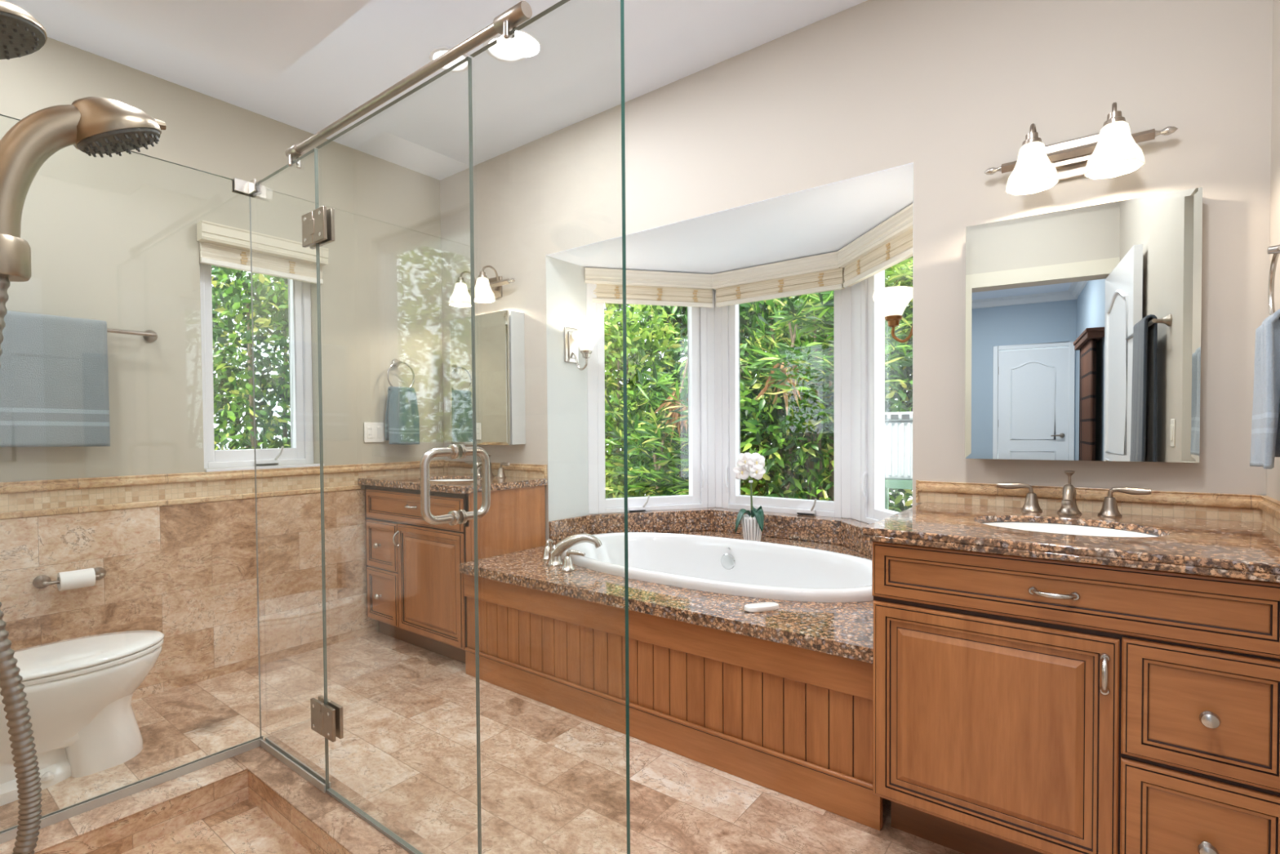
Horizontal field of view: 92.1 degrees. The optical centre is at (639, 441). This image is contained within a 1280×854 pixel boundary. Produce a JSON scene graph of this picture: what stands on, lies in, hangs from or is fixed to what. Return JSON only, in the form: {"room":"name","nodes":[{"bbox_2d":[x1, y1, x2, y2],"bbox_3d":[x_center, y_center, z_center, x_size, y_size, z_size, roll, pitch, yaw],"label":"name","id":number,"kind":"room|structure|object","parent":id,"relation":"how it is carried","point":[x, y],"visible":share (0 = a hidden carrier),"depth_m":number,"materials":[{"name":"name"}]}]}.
{"room":"bathroom","nodes":[
{"label":"bathroom","id":0,"kind":"room"},
{"bbox_2d":[61,0,371,84],"bbox_3d":[-0.913,-1.401,1.196,1.684,0.384,1.007,1,2,37],"label":"ceiling","id":1,"kind":"structure","parent":0,"point":[260,40],"depth_m":1.80,"materials":[{"name":"white paint"}]},
{"bbox_2d":[0,37,445,700],"bbox_3d":[-2.038,-0.205,2.985,0.179,2.834,2.748,1,2,37],"label":"wall","id":2,"kind":"structure","parent":0,"point":[113,240],"depth_m":2.83,"materials":[{"name":"beige paint"}]},
{"bbox_2d":[32,567,106,588],"bbox_3d":[-2.290,0.551,2.489,0.071,0.052,0.222,1,2,37],"label":"toilet paper holder","id":3,"kind":"object","parent":2,"relation":"attached to","point":[42,581],"visible":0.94,"depth_m":2.43,"materials":[{"name":"silver metal"}]},
{"bbox_2d":[57,568,95,591],"bbox_3d":[-2.265,0.551,2.478,0.073,0.073,0.104,1,2,37],"label":"toilet paper roll","id":4,"kind":"object","parent":3,"relation":"on","point":[82,578],"visible":0.98,"depth_m":2.46,"materials":[{"name":"white paper"}]},
{"bbox_2d":[106,328,157,342],"bbox_3d":[-2.387,-0.458,2.357,0.064,0.052,0.899,1,2,37],"label":"towel bar","id":5,"kind":"object","parent":2,"relation":"attached to","point":[149,335],"visible":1,"depth_m":2.64,"materials":[{"name":"silver metal"}]},
{"bbox_2d":[0,310,110,447],"bbox_3d":[-2.408,-0.235,2.286,0.070,0.519,0.671,1,2,37],"label":"bath towel","id":6,"kind":"object","parent":5,"relation":"hanging from","point":[54,371],"visible":0.98,"depth_m":2.40,"materials":[{"name":"blue fabric"}]},
{"bbox_2d":[200,262,313,468],"bbox_3d":[-1.964,-0.414,3.152,0.130,1.081,0.539,1,2,37],"label":"window","id":7,"kind":"structure","parent":2,"relation":"in","point":[300,451],"depth_m":3.29,"materials":[{"name":"white plastic"}]},
{"bbox_2d":[196,220,328,284],"bbox_3d":[-1.856,-0.926,3.063,0.094,0.179,0.571,1,2,37],"label":"roman shade","id":8,"kind":"object","parent":2,"relation":"attached to","point":[220,245],"visible":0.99,"depth_m":3.02,"materials":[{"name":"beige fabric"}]},
{"bbox_2d":[205,463,324,471],"bbox_3d":[-1.869,0.128,3.100,0.032,0.012,0.539,1,2,37],"label":"trim","id":9,"kind":"structure","parent":2,"relation":"attached to","point":[309,464],"depth_m":3.07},
{"bbox_2d":[364,422,384,442],"bbox_3d":[-1.523,-0.056,3.537,0.008,0.114,0.121,1,2,37],"label":"wall outlet","id":10,"kind":"object","parent":2,"relation":"attached to","point":[374,432],"visible":1,"depth_m":3.54,"materials":[{"name":"white plastic"}]},
{"bbox_2d":[366,426,373,438],"bbox_3d":[-1.539,-0.055,3.512,0.004,0.066,0.033,1,2,37],"label":"receptacle","id":11,"kind":"object","parent":10,"relation":"attached to","point":[369,428],"depth_m":3.51,"materials":[{"name":"white plastic"}]},
{"bbox_2d":[376,426,382,438],"bbox_3d":[-1.504,-0.057,3.559,0.004,0.066,0.033,1,2,37],"label":"rocker switch","id":12,"kind":"object","parent":10,"relation":"attached to","point":[379,428],"depth_m":3.56,"materials":[{"name":"white plastic"}]},
{"bbox_2d":[386,359,414,387],"bbox_3d":[-1.419,-0.393,3.625,0.060,0.195,0.176,1,2,37],"label":"towel ring","id":13,"kind":"object","parent":2,"relation":"attached to","point":[395,362],"visible":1,"depth_m":3.62,"materials":[{"name":"silver metal"}]},
{"bbox_2d":[384,386,419,444],"bbox_3d":[-1.395,-0.153,3.616,0.074,0.339,0.191,1,2,37],"label":"hand towel","id":14,"kind":"object","parent":13,"relation":"hanging from","point":[402,412],"visible":1,"depth_m":3.59,"materials":[{"name":"blue fabric"}]},
{"bbox_2d":[4,0,867,180],"bbox_3d":[-0.526,-1.658,1.788,4.015,0.100,2.748,1,2,37],"label":"ceiling","id":15,"kind":"structure","parent":0,"point":[571,73],"depth_m":2.64,"materials":[{"name":"white paint"}]},
{"bbox_2d":[428,46,469,72],"bbox_3d":[-0.804,-1.619,2.615,0.173,0.008,0.173,1,2,37],"label":"recessed light","id":16,"kind":"object","parent":15,"relation":"in","point":[436,52],"visible":0.48,"depth_m":2.60,"materials":[{"name":"white"}]},
{"bbox_2d":[483,34,529,62],"bbox_3d":[-0.548,-1.619,2.538,0.188,0.008,0.188,1,2,37],"label":"recessed light","id":17,"kind":"object","parent":15,"relation":"in","point":[504,51],"visible":0.81,"depth_m":2.55,"materials":[{"name":"white"}]},
{"bbox_2d":[0,631,964,853],"bbox_3d":[-0.506,1.174,1.847,3.715,0.103,2.468,1,2,37],"label":"floor","id":18,"kind":"structure","parent":0,"point":[553,780],"depth_m":2.09,"materials":[{"name":"tile"}]},
{"bbox_2d":[0,630,164,805],"bbox_3d":[-2.041,0.764,2.048,0.440,0.735,0.748,1,2,37],"label":"toilet","id":19,"kind":"object","parent":18,"relation":"on","point":[79,691],"visible":0.85,"depth_m":2.08,"materials":[{"name":"white ceramic"}]},
{"bbox_2d":[0,734,446,853],"bbox_3d":[-0.904,1.089,1.251,1.701,0.104,0.976,1,2,37],"label":"kerb","id":20,"kind":"object","parent":18,"relation":"on","point":[317,820],"visible":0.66,"depth_m":1.75,"materials":[{"name":"tile"}]},
{"bbox_2d":[0,114,262,844],"bbox_3d":[-1.564,0.094,1.704,0.020,1.876,0.927,1,2,37],"label":"panel","id":21,"kind":"object","parent":20,"relation":"on","point":[9,833],"visible":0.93,"depth_m":1.88,"materials":[{"name":"clear glass"}]},
{"bbox_2d":[231,177,262,197],"bbox_3d":[-1.287,-0.838,2.019,0.066,0.044,0.066,1,2,37],"label":"glass clamp","id":22,"kind":"object","parent":21,"relation":"attached to","point":[242,187],"visible":0.98,"depth_m":2.02,"materials":[{"name":"silver metal"}]},
{"bbox_2d":[255,148,331,792],"bbox_3d":[-1.106,0.090,1.931,0.460,1.868,0.020,1,2,37],"label":"panel","id":23,"kind":"object","parent":20,"relation":"on","point":[322,783],"visible":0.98,"depth_m":1.80,"materials":[{"name":"clear glass"}]},
{"bbox_2d":[284,0,532,168],"bbox_3d":[-0.643,-0.854,1.552,1.050,0.061,0.037,1,2,37],"label":"support bar","id":24,"kind":"object","parent":23,"relation":"attached to","point":[522,11],"visible":0.95,"depth_m":1.42,"materials":[{"name":"silver metal"}]},
{"bbox_2d":[302,56,490,853],"bbox_3d":[-0.669,0.093,1.596,0.768,1.868,0.184,1,2,37],"label":"shower door","id":25,"kind":"structure","parent":20,"relation":"on","point":[317,224],"depth_m":1.40,"materials":[{"name":"clear glass"}]},
{"bbox_2d":[447,444,459,525],"bbox_3d":[-0.424,0.097,1.393,0.033,0.183,0.012,1,2,37],"label":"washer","id":26,"kind":"object","parent":25,"relation":"in","point":[453,451],"depth_m":1.38,"materials":[{"name":"silver metal"}]},
{"bbox_2d":[456,444,467,524],"bbox_3d":[-0.409,0.097,1.412,0.033,0.183,0.012,1,2,37],"label":"washer","id":27,"kind":"object","parent":25,"relation":"in","point":[462,451],"depth_m":1.40,"materials":[{"name":"silver metal"}]},
{"bbox_2d":[470,0,630,853],"bbox_3d":[-0.192,0.098,1.231,0.421,1.868,0.020,1,2,37],"label":"end panel","id":28,"kind":"object","parent":20,"relation":"on","point":[560,3],"visible":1,"depth_m":1.10,"materials":[{"name":"clear glass"}]},
{"bbox_2d":[364,484,545,662],"bbox_3d":[-1.048,0.665,3.406,0.916,0.862,0.568,1,2,37],"label":"vanity cabinet","id":29,"kind":"object","parent":18,"relation":"on","point":[415,581],"visible":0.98,"depth_m":3.17,"materials":[{"name":"brown wood"}]},
{"bbox_2d":[357,471,546,493],"bbox_3d":[-1.043,0.217,3.400,0.938,0.035,0.558,1,2,37],"label":"countertop","id":30,"kind":"structure","parent":29,"relation":"on","point":[407,481],"depth_m":3.23,"materials":[{"name":"brown stone"}]},
{"bbox_2d":[429,479,473,480],"bbox_3d":[-1.031,0.290,3.393,0.441,0.142,0.333,1,2,37],"label":"sink basin","id":31,"kind":"object","parent":30,"relation":"in","point":[437,479],"visible":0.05,"depth_m":3.56,"materials":[{"name":"white ceramic"}]},
{"bbox_2d":[465,453,510,477],"bbox_3d":[-0.881,0.133,3.456,0.381,0.130,0.156,1,2,37],"label":"sink faucet","id":32,"kind":"object","parent":30,"relation":"on","point":[500,473],"visible":0.73,"depth_m":3.43,"materials":[{"name":"silver metal"}]},
{"bbox_2d":[463,573,882,830],"bbox_3d":[-0.059,0.865,2.355,1.934,0.494,0.030,1,2,37],"label":"tub apron","id":33,"kind":"object","parent":18,"relation":"on","point":[797,722],"visible":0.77,"depth_m":2.15,"materials":[{"name":"brown wood"}]},
{"bbox_2d":[458,529,873,663],"bbox_3d":[0.398,0.581,2.942,1.920,0.042,1.592,1,2,37],"label":"tub deck","id":34,"kind":"object","parent":33,"relation":"on","point":[844,629],"visible":0.48,"depth_m":2.20,"materials":[{"name":"brown stone"}]},
{"bbox_2d":[540,533,602,571],"bbox_3d":[-0.354,0.495,2.865,0.369,0.143,0.221,1,2,37],"label":"tub faucet","id":35,"kind":"object","parent":34,"relation":"on","point":[553,553],"visible":1,"depth_m":2.84,"materials":[{"name":"silver metal"}]},
{"bbox_2d":[548,507,871,557],"bbox_3d":[0.553,0.490,3.193,1.861,0.127,1.024,1,2,37],"label":"granite upstand","id":36,"kind":"object","parent":34,"relation":"on","point":[847,532],"visible":0.59,"depth_m":3.55,"materials":[{"name":"brown stone"}]},
{"bbox_2d":[561,532,873,602],"bbox_3d":[0.328,0.742,2.862,1.697,0.444,0.894,1,2,37],"label":"bathtub","id":37,"kind":"object","parent":34,"relation":"in","point":[714,564],"visible":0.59,"depth_m":3.08,"materials":[{"name":"white ceramic"}]},
{"bbox_2d":[733,452,765,541],"bbox_3d":[0.601,0.302,3.393,0.167,0.492,0.156,0,1,-3],"label":"potted orchid","id":38,"kind":"object","parent":34,"relation":"on","point":[753,465],"visible":0.98,"depth_m":3.37,"materials":[{"name":"white plant"}]},
{"bbox_2d":[744,601,778,612],"bbox_3d":[0.418,0.568,2.120,0.124,0.018,0.052,-1,1,-19],"label":"soap bar","id":39,"kind":"object","parent":34,"relation":"on","point":[766,606],"visible":1,"depth_m":2.10,"materials":[{"name":"white wax"}]},
{"bbox_2d":[871,541,1279,853],"bbox_3d":[1.142,0.687,1.646,0.836,0.862,0.699,1,2,37],"label":"vanity cabinet","id":40,"kind":"object","parent":18,"relation":"on","point":[1022,704],"visible":0.99,"depth_m":1.38,"materials":[{"name":"brown wood"}]},
{"bbox_2d":[862,502,1279,582],"bbox_3d":[1.134,0.238,1.647,0.859,0.035,0.693,1,2,37],"label":"countertop","id":41,"kind":"structure","parent":40,"relation":"on","point":[1237,549],"depth_m":1.47,"materials":[{"name":"brown stone"}]},
{"bbox_2d":[981,521,1159,537],"bbox_3d":[1.130,0.311,1.643,0.441,0.142,0.333,1,2,37],"label":"sink basin","id":42,"kind":"object","parent":41,"relation":"in","point":[1034,526],"visible":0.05,"depth_m":1.76,"materials":[{"name":"white ceramic"}]},
{"bbox_2d":[996,470,1151,517],"bbox_3d":[1.267,0.152,1.823,0.381,0.130,0.156,1,2,37],"label":"sink faucet","id":43,"kind":"object","parent":41,"relation":"on","point":[1068,504],"visible":1,"depth_m":1.80,"materials":[{"name":"silver metal"}]},
{"bbox_2d":[546,162,913,274],"bbox_3d":[0.590,-1.161,3.221,2.143,0.302,1.182,1,2,37],"label":"ceiling","id":44,"kind":"structure","parent":0,"point":[824,219],"depth_m":2.95,"materials":[{"name":"white paint"}]},
{"bbox_2d":[440,0,1273,541],"bbox_3d":[0.564,-0.228,3.228,4.015,2.834,1.162,1,2,37],"label":"wall","id":45,"kind":"structure","parent":0,"point":[954,90],"depth_m":2.14,"materials":[{"name":"beige paint"}]},
{"bbox_2d":[448,265,515,307],"bbox_3d":[-0.924,-0.887,3.506,0.480,0.204,0.218,1,2,37],"label":"vanity light","id":46,"kind":"object","parent":45,"relation":"attached to","point":[486,290],"visible":0.98,"depth_m":3.48,"materials":[{"name":"white glass"}]},
{"bbox_2d":[449,310,525,444],"bbox_3d":[-0.885,-0.353,3.553,0.521,0.734,0.120,1,2,37],"label":"medicine cabinet","id":47,"kind":"object","parent":45,"relation":"attached to","point":[500,340],"visible":0.97,"depth_m":3.44,"materials":[{"name":"silver metal"}]},
{"bbox_2d":[564,326,599,370],"bbox_3d":[-0.312,-0.520,3.420,0.197,0.244,0.158,1,2,37],"label":"wall sconce","id":48,"kind":"object","parent":45,"relation":"attached to","point":[575,339],"visible":1,"depth_m":3.40,"materials":[{"name":"silver metal"}]},
{"bbox_2d":[586,283,715,514],"bbox_3d":[0.072,-0.261,3.763,0.829,1.362,0.140,-1,1,-20],"label":"window","id":49,"kind":"structure","parent":45,"relation":"in","point":[700,320],"depth_m":3.84,"materials":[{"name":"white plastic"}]},
{"bbox_2d":[584,267,712,307],"bbox_3d":[0.055,-0.914,3.691,0.786,0.191,0.109,-1,1,-13],"label":"roman shade","id":50,"kind":"object","parent":49,"relation":"attached to","point":[642,287],"visible":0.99,"depth_m":3.66,"materials":[{"name":"beige fabric"}]},
{"bbox_2d":[714,286,850,518],"bbox_3d":[0.830,-0.264,3.642,0.855,1.362,0.140,1,2,37],"label":"window","id":51,"kind":"structure","parent":45,"relation":"in","point":[727,400],"depth_m":3.76,"materials":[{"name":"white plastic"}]},
{"bbox_2d":[711,251,844,306],"bbox_3d":[0.777,-0.916,3.533,0.784,0.191,0.109,1,2,37],"label":"roman shade","id":52,"kind":"object","parent":51,"relation":"attached to","point":[821,273],"visible":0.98,"depth_m":3.48,"materials":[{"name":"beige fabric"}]},
{"bbox_2d":[850,270,899,524],"bbox_3d":[1.238,-0.252,2.968,0.129,1.362,0.796,-1,1,-8],"label":"window","id":53,"kind":"structure","parent":45,"relation":"in","point":[867,317],"depth_m":3.20,"materials":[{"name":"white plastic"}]},
{"bbox_2d":[837,203,913,287],"bbox_3d":[1.150,-0.904,2.867,0.109,0.191,0.817,-1,1,-8],"label":"roman shade","id":54,"kind":"object","parent":45,"relation":"attached to","point":[890,242],"visible":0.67,"depth_m":2.88,"materials":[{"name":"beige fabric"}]},
{"bbox_2d":[872,285,912,342],"bbox_3d":[1.010,-0.508,2.407,0.197,0.244,0.158,1,2,37],"label":"wall sconce","id":55,"kind":"object","parent":45,"relation":"attached to","point":[892,301],"visible":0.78,"depth_m":2.38,"materials":[{"name":"white glass"}]},
{"bbox_2d":[984,102,1177,195],"bbox_3d":[1.276,-0.867,1.821,0.480,0.204,0.218,1,2,37],"label":"vanity light","id":56,"kind":"object","parent":45,"relation":"attached to","point":[1113,152],"visible":1,"depth_m":1.80,"materials":[{"name":"white glass"}]},
{"bbox_2d":[964,186,1202,462],"bbox_3d":[1.322,-0.324,1.881,0.577,0.757,0.089,1,2,37],"label":"medicine cabinet","id":57,"kind":"object","parent":45,"relation":"attached to","point":[1083,324],"visible":1,"depth_m":1.84,"materials":[{"name":"silver mirror"}]},
{"bbox_2d":[1257,0,1279,533],"bbox_3d":[1.007,-0.178,0.653,0.180,2.834,2.748,1,2,37],"label":"wall","id":58,"kind":"structure","parent":0,"point":[1269,504],"depth_m":1.59,"materials":[{"name":"beige paint"}]},
{"bbox_2d":[1266,244,1279,319],"bbox_3d":[1.456,-0.364,1.395,0.052,0.195,0.176,1,2,37],"label":"towel ring","id":59,"kind":"object","parent":58,"relation":"attached to","point":[1275,250],"visible":0.73,"depth_m":1.45,"materials":[{"name":"silver metal"}]},
{"bbox_2d":[1249,309,1279,469],"bbox_3d":[1.443,-0.116,1.399,0.068,0.355,0.253,1,2,37],"label":"hand towel","id":60,"kind":"object","parent":59,"relation":"hanging from","point":[1265,421],"visible":1,"depth_m":1.35,"materials":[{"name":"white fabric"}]},
{"bbox_3d":[-1.212,-0.216,0.830,1.617,2.734,0.012,1,2,37],"label":"wall","id":61,"kind":"structure","parent":0,"visible":0},
{"bbox_2d":[0,233,31,281],"bbox_3d":[-0.905,-0.199,0.744,0.248,0.803,0.058,-1,1,-32],"label":"slide bar","id":62,"kind":"object","parent":61,"relation":"attached to","point":[15,251],"visible":0.96,"depth_m":0.79,"materials":[{"name":"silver metal"}]},
{"bbox_2d":[0,96,165,853],"bbox_3d":[-0.835,0.090,0.788,0.142,1.146,0.391,1,2,45],"label":"shower","id":63,"kind":"object","parent":62,"relation":"attached to","point":[94,125],"visible":0.99,"depth_m":0.80,"materials":[{"name":"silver metal"}]},
{"bbox_2d":[0,0,47,59],"bbox_3d":[-1.113,-0.712,0.940,0.182,0.181,0.302,1,2,37],"label":"shower","id":64,"kind":"object","parent":61,"relation":"attached to","point":[21,34],"visible":1,"depth_m":1.01,"materials":[{"name":"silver metal"}]},
{"label":"outside","id":65,"kind":"structure","parent":0,"visible":0},
{"bbox_2d":[764,480,912,505],"bbox_3d":[1.463,1.366,5.215,28.000,0.150,26.000,1,2,37],"label":"ground","id":66,"kind":"structure","parent":65,"point":[911,498],"depth_m":12.24,"materials":[{"name":"green plant"}]},
{"bbox_2d":[213,412,250,449],"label":"plant","id":67,"kind":"object","parent":66,"relation":"on","point":[247,437],"depth_m":4.95,"materials":[{"name":"green plant"}]},
{"bbox_2d":[211,265,253,421],"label":"plant","id":68,"kind":"object","parent":66,"relation":"on","point":[221,333],"depth_m":5.02,"materials":[{"name":"green plant"}]},
{"bbox_2d":[211,266,290,449],"bbox_3d":[-2.674,-0.233,4.733,1.526,3.153,1.706,0,1,-3],"label":"tree","id":69,"kind":"object","parent":66,"relation":"on","point":[228,384],"visible":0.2,"depth_m":4.21,"materials":[{"name":"green plant"}]},
{"bbox_2d":[252,292,289,448],"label":"plant","id":70,"kind":"object","parent":66,"relation":"on","point":[284,432],"depth_m":5.32,"materials":[{"name":"green plant"}]},
{"bbox_2d":[604,418,611,443],"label":"plant","id":71,"kind":"object","parent":66,"relation":"on","point":[606,437],"depth_m":7.78,"materials":[{"name":"green plant"}]},
{"bbox_2d":[604,303,613,311],"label":"plant","id":72,"kind":"object","parent":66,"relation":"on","point":[606,304],"depth_m":7.73,"materials":[{"name":"green plant"}]},
{"bbox_2d":[604,374,613,399],"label":"plant","id":73,"kind":"object","parent":66,"relation":"on","point":[610,389],"depth_m":7.75,"materials":[{"name":"green plant"}]},
{"bbox_2d":[612,303,622,327],"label":"plant","id":74,"kind":"object","parent":66,"relation":"on","point":[620,305],"depth_m":7.95,"materials":[{"name":"green plant"}]},
{"bbox_2d":[604,303,688,497],"bbox_3d":[-0.324,-0.177,6.735,1.991,3.033,1.712,1,2,37],"label":"tree","id":75,"kind":"object","parent":66,"relation":"on","point":[612,338],"visible":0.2,"depth_m":6.32,"materials":[{"name":"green plant"}]},
{"bbox_2d":[604,303,759,496],"bbox_3d":[0.484,-0.870,7.954,2.461,4.565,1.933,1,2,37],"label":"plant","id":76,"kind":"object","parent":66,"relation":"on","point":[678,312],"visible":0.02,"depth_m":7.59,"materials":[{"name":"green plant"}]},
{"bbox_2d":[604,355,764,507],"bbox_3d":[0.285,0.242,5.774,1.816,2.119,1.572,1,2,37],"label":"tree","id":77,"kind":"object","parent":66,"relation":"on","point":[674,485],"visible":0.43,"depth_m":5.53,"materials":[{"name":"green plant"}]},
{"bbox_2d":[651,358,688,444],"bbox_3d":[0.362,-0.347,5.340,0.557,0.761,0.404,1,2,37],"label":"frond","id":78,"kind":"object","parent":77,"relation":"attached to","point":[676,415],"visible":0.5,"depth_m":5.31,"materials":[{"name":"green plant"}]},
{"bbox_2d":[660,294,834,500],"bbox_3d":[1.092,-0.519,6.220,2.259,3.844,1.592,1,2,37],"label":"shrub","id":79,"kind":"object","parent":66,"relation":"on","point":[766,304],"visible":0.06,"depth_m":5.70,"materials":[{"name":"green plant"}]},
{"bbox_2d":[742,293,906,497],"bbox_3d":[1.803,-0.941,7.296,2.615,5.818,1.856,0,1,22],"label":"plant","id":80,"kind":"object","parent":66,"relation":"on","point":[770,312],"visible":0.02,"depth_m":7.11,"materials":[{"name":"green plant"}]},
{"bbox_2d":[739,276,912,501],"bbox_3d":[1.483,-0.096,5.097,1.637,2.802,1.573,0,1,-3],"label":"tree","id":81,"kind":"object","parent":66,"relation":"on","point":[820,306],"visible":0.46,"depth_m":4.80,"materials":[{"name":"green plant"}]},
{"bbox_2d":[755,324,827,414],"bbox_3d":[1.162,-0.550,4.792,0.509,0.743,0.354,1,2,37],"label":"frond","id":82,"kind":"object","parent":81,"relation":"attached to","point":[793,382],"visible":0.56,"depth_m":4.77,"materials":[{"name":"green plant"}]},
{"bbox_2d":[739,349,912,511],"bbox_3d":[1.338,0.312,5.208,1.526,2.254,1.783,-1,1,-22],"label":"tree","id":83,"kind":"object","parent":66,"relation":"on","point":[796,417],"visible":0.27,"depth_m":4.89,"materials":[{"name":"green plant"}]},
{"bbox_2d":[884,262,912,411],"bbox_3d":[3.647,-0.767,6.891,1.985,5.297,2.390,-1,1,-17],"label":"plant","id":84,"kind":"object","parent":66,"relation":"on","point":[909,394],"visible":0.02,"depth_m":6.77,"materials":[{"name":"green plant"}]},
{"bbox_2d":[884,411,912,509],"bbox_3d":[1.965,0.549,4.328,0.624,1.515,0.443,1,2,37],"label":"fence","id":85,"kind":"object","parent":66,"relation":"on","point":[898,425],"visible":0.29,"depth_m":4.21,"materials":[{"name":"white wood"}]},
{"bbox_2d":[884,258,912,511],"bbox_3d":[2.944,-0.387,5.703,2.377,3.394,1.699,1,2,44],"label":"shrub","id":86,"kind":"object","parent":66,"relation":"on","point":[907,370],"visible":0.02,"depth_m":5.77,"materials":[{"name":"green plant"}]},
{"bbox_2d":[884,256,912,334],"bbox_3d":[2.797,-0.494,5.441,1.956,3.567,1.451,0,1,34],"label":"palm","id":87,"kind":"object","parent":66,"relation":"on","point":[900,274],"visible":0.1,"depth_m":5.29,"materials":[{"name":"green plant"}]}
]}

